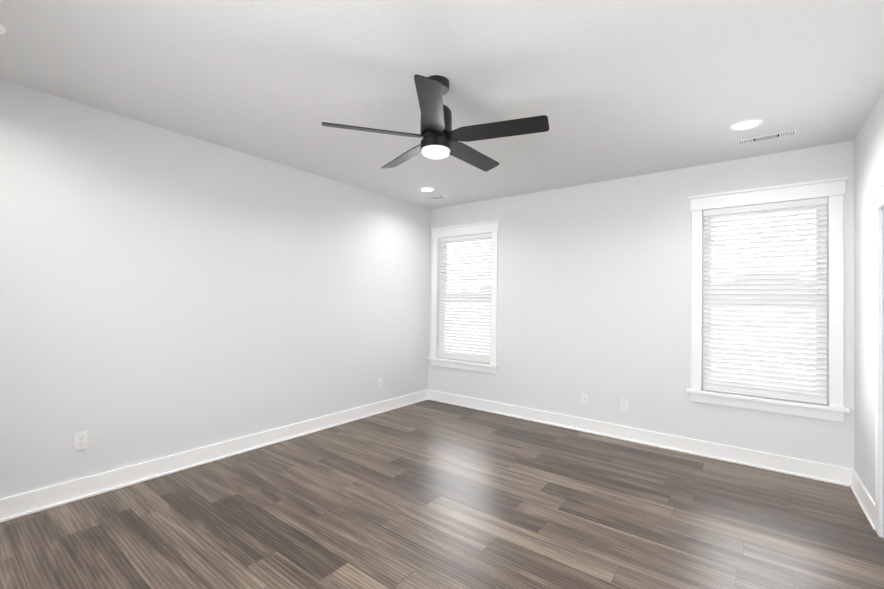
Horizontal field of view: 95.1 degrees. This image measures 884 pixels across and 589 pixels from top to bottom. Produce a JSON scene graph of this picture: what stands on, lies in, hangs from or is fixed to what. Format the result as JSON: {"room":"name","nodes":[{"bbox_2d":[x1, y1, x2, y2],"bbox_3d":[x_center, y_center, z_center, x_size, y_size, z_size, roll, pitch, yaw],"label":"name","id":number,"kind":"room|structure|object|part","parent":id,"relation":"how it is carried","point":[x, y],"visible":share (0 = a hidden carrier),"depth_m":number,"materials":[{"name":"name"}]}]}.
{"room":"empty bedroom","nodes":[
{"label":"empty bedroom","id":0,"kind":"room"},
{"bbox_2d":[0,79,430,498],"bbox_3d":[-1.834,0.072,3.803,0.150,2.740,5.540,0,-1,38],"label":"wall","id":1,"kind":"structure","parent":0,"point":[164,292],"depth_m":3.25,"materials":[{"name":"white paint"}]},
{"bbox_2d":[74,431,87,450],"bbox_3d":[-2.505,1.015,2.802,0.008,0.116,0.072,0,-1,38],"label":"electrical outlet","id":2,"kind":"object","parent":1,"relation":"attached to","point":[80,440],"visible":1,"depth_m":2.80,"materials":[{"name":"plastic"}]},
{"bbox_2d":[0,389,428,522],"bbox_3d":[-1.783,1.372,3.726,0.029,0.140,5.240,0,-1,38],"label":"baseboard","id":3,"kind":"structure","parent":1,"relation":"attached to","point":[27,503],"depth_m":3.24,"materials":[{"name":"white wood"}]},
{"bbox_2d":[377,378,381,387],"bbox_3d":[-0.776,1.111,5.054,0.008,0.116,0.072,0,-1,38],"label":"electrical outlet","id":4,"kind":"object","parent":1,"relation":"attached to","point":[380,383],"visible":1,"depth_m":5.06,"materials":[{"name":"plastic"}]},
{"bbox_2d":[0,400,883,588],"bbox_3d":[-0.077,1.496,2.413,4.635,0.100,5.540,0,-1,38],"label":"floor","id":5,"kind":"structure","parent":0,"point":[428,494],"depth_m":2.58,"materials":[{"name":"wood"}]},
{"bbox_2d":[0,0,883,208],"bbox_3d":[-0.033,-1.353,2.463,4.635,0.120,5.540,0,-1,38],"label":"ceiling","id":6,"kind":"structure","parent":0,"point":[613,89],"depth_m":2.39,"materials":[{"name":"white paint"}]},
{"bbox_2d":[0,24,5,34],"bbox_3d":[-2.271,-1.332,1.973,0.194,0.009,0.194,0,-1,38],"label":"recessed light","id":7,"kind":"object","parent":6,"relation":"in","point":[2,29],"visible":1,"depth_m":2.03,"materials":[{"name":"white plastic"}]},
{"bbox_2d":[419,187,434,191],"bbox_3d":[-0.178,-1.250,4.816,0.194,0.009,0.194,0,-1,38],"label":"recessed light","id":8,"kind":"object","parent":6,"relation":"in","point":[427,189],"visible":0.94,"depth_m":4.81,"materials":[{"name":"white plastic"}]},
{"bbox_2d":[322,74,548,171],"bbox_3d":[-0.004,-1.062,2.492,1.292,0.460,1.238,0,-1,38],"label":"ceiling fan","id":9,"kind":"object","parent":6,"relation":"hanging from","point":[440,137],"visible":1,"depth_m":2.36,"materials":[{"name":"black metal"}]},
{"bbox_3d":[-0.036,-1.021,2.456,0.190,0.293,0.190,0,-1,38],"label":"motor","id":10,"kind":"part","parent":9,"relation":"part of","materials":[{"name":"black metal"}]},
{"bbox_2d":[425,194,451,200],"bbox_3d":[-0.048,-1.242,5.182,0.360,0.007,0.110,0,-1,38],"label":"ceiling vent","id":11,"kind":"object","parent":6,"relation":"in","point":[438,197],"visible":0.98,"depth_m":5.17,"materials":[{"name":"metal"}]},
{"bbox_2d":[730,118,762,130],"bbox_3d":[2.234,-1.244,2.965,0.194,0.009,0.194,0,-1,38],"label":"recessed light","id":12,"kind":"object","parent":6,"relation":"in","point":[746,124],"visible":1,"depth_m":2.96,"materials":[{"name":"white plastic"}]},
{"bbox_2d":[738,129,796,144],"bbox_3d":[2.554,-1.236,3.185,0.360,0.007,0.110,0,-1,38],"label":"ceiling vent","id":13,"kind":"object","parent":6,"relation":"in","point":[767,137],"visible":0.98,"depth_m":3.18,"materials":[{"name":"metal"}]},
{"bbox_2d":[428,140,853,468],"bbox_3d":[1.645,0.140,4.530,4.485,2.740,0.150,0,-1,38],"label":"wall","id":14,"kind":"structure","parent":0,"point":[594,291],"depth_m":4.24,"materials":[{"name":"white paint"}]},
{"bbox_2d":[428,220,499,373],"bbox_3d":[0.313,0.032,5.517,1.120,1.953,0.200,0,-1,38],"label":"window","id":15,"kind":"structure","parent":14,"relation":"in","point":[470,229],"depth_m":5.42,"materials":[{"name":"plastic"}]},
{"bbox_2d":[437,233,491,363],"bbox_3d":[0.307,0.045,5.510,0.878,1.694,0.060,0,-1,38],"label":"window blind","id":16,"kind":"object","parent":15,"relation":"attached to","point":[447,317],"visible":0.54,"depth_m":5.50,"materials":[{"name":"white plastic"}]},
{"bbox_3d":[0.352,0.047,5.568,0.890,1.700,0.070,0,-1,38],"label":"frame","id":17,"kind":"part","parent":15,"relation":"part of","materials":[{"name":"plastic"}]},
{"bbox_2d":[581,393,587,403],"bbox_3d":[1.569,1.147,4.455,0.072,0.116,0.015,0,-1,38],"label":"electrical outlet","id":18,"kind":"object","parent":14,"relation":"attached to","point":[584,398],"visible":1,"depth_m":4.46,"materials":[{"name":"plastic"}]},
{"bbox_2d":[620,399,627,410],"bbox_3d":[1.896,1.148,4.208,0.072,0.116,0.008,0,-1,38],"label":"electrical outlet","id":19,"kind":"object","parent":14,"relation":"attached to","point":[624,404],"visible":1,"depth_m":4.21,"materials":[{"name":"plastic"}]},
{"bbox_2d":[428,390,851,486],"bbox_3d":[1.510,1.437,4.482,4.303,0.140,0.029,0,-1,38],"label":"baseboard","id":20,"kind":"structure","parent":14,"relation":"attached to","point":[834,474],"depth_m":3.93,"materials":[{"name":"white wood"}]},
{"bbox_2d":[687,176,849,421],"bbox_3d":[2.828,0.038,3.587,1.100,1.953,0.200,0,-1,38],"label":"window","id":21,"kind":"structure","parent":14,"relation":"in","point":[833,190],"depth_m":3.42,"materials":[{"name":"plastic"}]},
{"bbox_3d":[2.867,0.053,3.639,0.870,1.700,0.070,0,-1,38],"label":"frame","id":22,"kind":"part","parent":21,"relation":"part of","materials":[{"name":"plastic"}]},
{"bbox_2d":[703,197,827,404],"bbox_3d":[2.822,0.051,3.580,0.858,1.694,0.060,0,-1,38],"label":"window blind","id":23,"kind":"object","parent":21,"relation":"attached to","point":[807,204],"visible":1,"depth_m":3.55,"materials":[{"name":"white plastic"}]},
{"bbox_2d":[708,214,709,300],"bbox_3d":[2.507,-0.345,3.792,0.012,0.820,0.018,0,-1,38],"label":"blind wand","id":24,"kind":"object","parent":23,"relation":"hanging from","point":[709,261],"visible":0.96,"depth_m":3.79,"materials":[{"name":"plastic"}]},
{"bbox_2d":[854,92,883,501],"bbox_3d":[1.724,0.081,1.073,0.150,2.740,5.240,0,-1,38],"label":"wall","id":25,"kind":"structure","parent":0,"point":[869,159],"depth_m":2.87,"materials":[{"name":"white paint"}]},
{"bbox_2d":[850,469,874,529],"bbox_3d":[1.633,1.381,1.105,0.029,0.140,5.240,0,-1,38],"label":"baseboard","id":26,"kind":"structure","parent":25,"relation":"attached to","point":[865,500],"depth_m":2.82,"materials":[{"name":"white wood"}]},
{"bbox_2d":[870,180,883,538],"bbox_3d":[2.574,0.408,2.195,0.206,2.152,0.870,0,-1,38],"label":"door frame","id":27,"kind":"structure","parent":25,"relation":"attached to","point":[877,193],"depth_m":2.50,"materials":[{"name":"white wood"}]},
{"label":"outside","id":28,"kind":"structure","parent":0,"visible":0},
{"bbox_2d":[445,210,815,389],"bbox_3d":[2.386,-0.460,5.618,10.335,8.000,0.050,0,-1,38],"label":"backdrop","id":29,"kind":"structure","parent":28,"point":[711,280],"depth_m":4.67,"materials":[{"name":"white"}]}
]}

